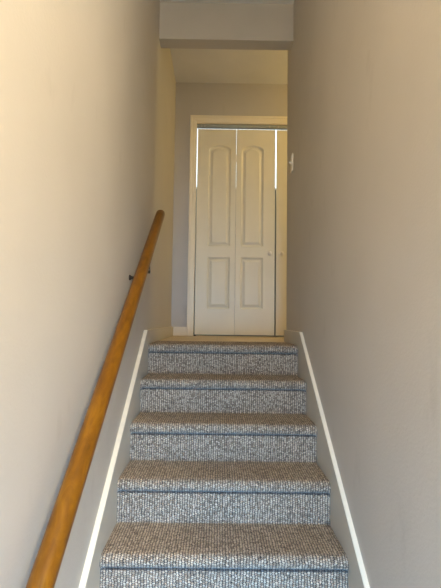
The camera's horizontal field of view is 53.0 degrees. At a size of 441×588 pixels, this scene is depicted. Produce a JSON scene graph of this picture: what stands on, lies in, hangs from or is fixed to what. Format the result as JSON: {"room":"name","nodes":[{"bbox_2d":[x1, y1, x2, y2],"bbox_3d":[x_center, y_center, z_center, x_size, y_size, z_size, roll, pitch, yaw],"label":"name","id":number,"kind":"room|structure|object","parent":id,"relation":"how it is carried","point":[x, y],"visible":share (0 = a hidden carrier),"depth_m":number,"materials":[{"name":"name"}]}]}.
{"room":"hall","nodes":[
{"label":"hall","id":0,"kind":"room"},
{"bbox_2d":[0,0,175,587],"bbox_3d":[-0.507,-0.247,1.459,0.120,4.232,5.590,1,-3,0],"label":"wall","id":1,"kind":"structure","parent":0,"point":[88,87],"depth_m":1.31,"materials":[{"name":"beige paint"}]},
{"bbox_2d":[26,210,164,587],"bbox_3d":[-0.405,0.258,1.560,0.101,1.740,2.479,1,-3,0],"label":"handrail","id":2,"kind":"object","parent":1,"relation":"attached to","point":[46,567],"visible":1,"depth_m":1.25,"materials":[{"name":"brown wood"}]},
{"bbox_2d":[79,327,172,587],"bbox_3d":[-0.459,0.965,2.383,0.021,1.527,3.574,1,-3,0],"label":"baseboard","id":3,"kind":"structure","parent":1,"relation":"attached to","point":[106,519],"depth_m":1.90,"materials":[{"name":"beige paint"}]},
{"bbox_2d":[159,334,283,341],"bbox_3d":[1.346,0.520,4.197,3.882,0.199,2.856,1,-3,0],"label":"floor","id":4,"kind":"structure","parent":0,"point":[197,337],"depth_m":3.72,"materials":[{"name":"laminate"}]},
{"bbox_2d":[152,341,293,344],"bbox_3d":[0.015,0.327,2.980,0.918,0.001,0.341,1,-3,0],"label":"floor","id":5,"kind":"structure","parent":0,"point":[190,342],"depth_m":2.96,"materials":[{"name":"carpet"}]},
{"bbox_2d":[159,2,293,49],"bbox_3d":[0.043,-1.984,3.216,0.956,0.357,0.111,1,-3,0],"label":"beam","id":6,"kind":"structure","parent":0,"point":[182,25],"depth_m":3.16,"materials":[{"name":"paint"}]},
{"bbox_2d":[160,0,293,3],"bbox_3d":[0.680,-2.332,0.945,2.432,0.250,4.534,1,-3,0],"label":"ceiling","id":7,"kind":"structure","parent":0,"point":[188,1],"depth_m":3.15,"materials":[{"name":"white paint"}]},
{"bbox_2d":[171,82,286,326],"bbox_3d":[1.363,-0.768,4.364,3.642,2.790,0.120,1,-3,0],"label":"wall","id":8,"kind":"structure","parent":0,"point":[225,99],"depth_m":4.35,"materials":[{"name":"beige paint"}]},
{"bbox_2d":[173,327,186,335],"bbox_3d":[-0.387,0.355,4.216,0.129,0.085,0.014,1,-3,0],"label":"baseboard","id":9,"kind":"structure","parent":8,"relation":"attached to","point":[177,331],"depth_m":4.21,"materials":[{"name":"beige paint"}]},
{"bbox_2d":[193,129,274,335],"bbox_3d":[0.145,-0.609,4.298,0.781,2.032,0.090,1,-3,0],"label":"door","id":10,"kind":"structure","parent":8,"relation":"in","point":[237,274],"depth_m":4.31,"materials":[{"name":"beige paint"}]},
{"bbox_2d":[186,115,286,335],"bbox_3d":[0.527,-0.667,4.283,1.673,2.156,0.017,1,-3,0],"label":"trim","id":11,"kind":"structure","parent":8,"relation":"attached to","point":[194,119],"depth_m":4.30,"materials":[{"name":"beige paint"}]},
{"bbox_2d":[197,124,286,129],"bbox_3d":[0.540,-1.649,4.385,1.540,0.034,0.030,1,-3,0],"label":"door track","id":12,"kind":"object","parent":8,"relation":"attached to","point":[199,126],"visible":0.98,"depth_m":4.37,"materials":[{"name":"grey metal"}]},
{"bbox_2d":[275,130,286,335],"bbox_3d":[0.925,-0.605,4.304,0.764,2.019,0.090,1,-3,0],"label":"door","id":13,"kind":"structure","parent":8,"relation":"in","point":[281,135],"depth_m":4.31,"materials":[{"name":"beige paint"}]},
{"bbox_2d":[170,48,287,83],"bbox_3d":[1.385,-2.169,3.886,3.882,0.150,1.244,1,-3,0],"label":"ceiling","id":14,"kind":"structure","parent":0,"point":[189,65],"depth_m":4.08,"materials":[{"name":"white paint"}]},
{"bbox_2d":[194,189,275,334],"bbox_3d":[0.477,-0.730,5.257,2.800,2.800,0.100,1,-3,0],"label":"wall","id":15,"kind":"structure","parent":0,"point":[196,189],"depth_m":5.18,"materials":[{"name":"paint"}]},
{"bbox_2d":[286,0,440,587],"bbox_3d":[0.566,-0.209,1.845,0.120,4.232,2.950,1,-3,0],"label":"wall","id":16,"kind":"structure","parent":0,"point":[364,76],"depth_m":1.46,"materials":[{"name":"beige paint"}]},
{"bbox_2d":[289,153,292,172],"bbox_3d":[0.496,-0.922,3.125,0.024,0.120,0.074,1,-3,0],"label":"light switch","id":17,"kind":"object","parent":16,"relation":"attached to","point":[291,162],"visible":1,"depth_m":3.12,"materials":[{"name":"beige plastic"}]},
{"bbox_2d":[284,330,369,587],"bbox_3d":[0.481,0.950,1.932,0.018,1.527,2.658,1,-3,0],"label":"baseboard","id":18,"kind":"structure","parent":16,"relation":"attached to","point":[341,523],"depth_m":1.90,"materials":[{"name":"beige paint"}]},
{"bbox_3d":[0.634,1.637,-0.359,2.432,0.120,2.414,1,-3,0],"label":"floor","id":19,"kind":"structure","parent":0,"visible":0},
{"bbox_2d":[100,343,348,587],"bbox_3d":[0.014,0.982,1.808,0.918,1.451,1.924,1,-3,0],"label":"carpeted staircase","id":20,"kind":"structure","parent":19,"relation":"on","point":[222,485],"depth_m":1.91,"materials":[{"name":"carpet"}]}
]}

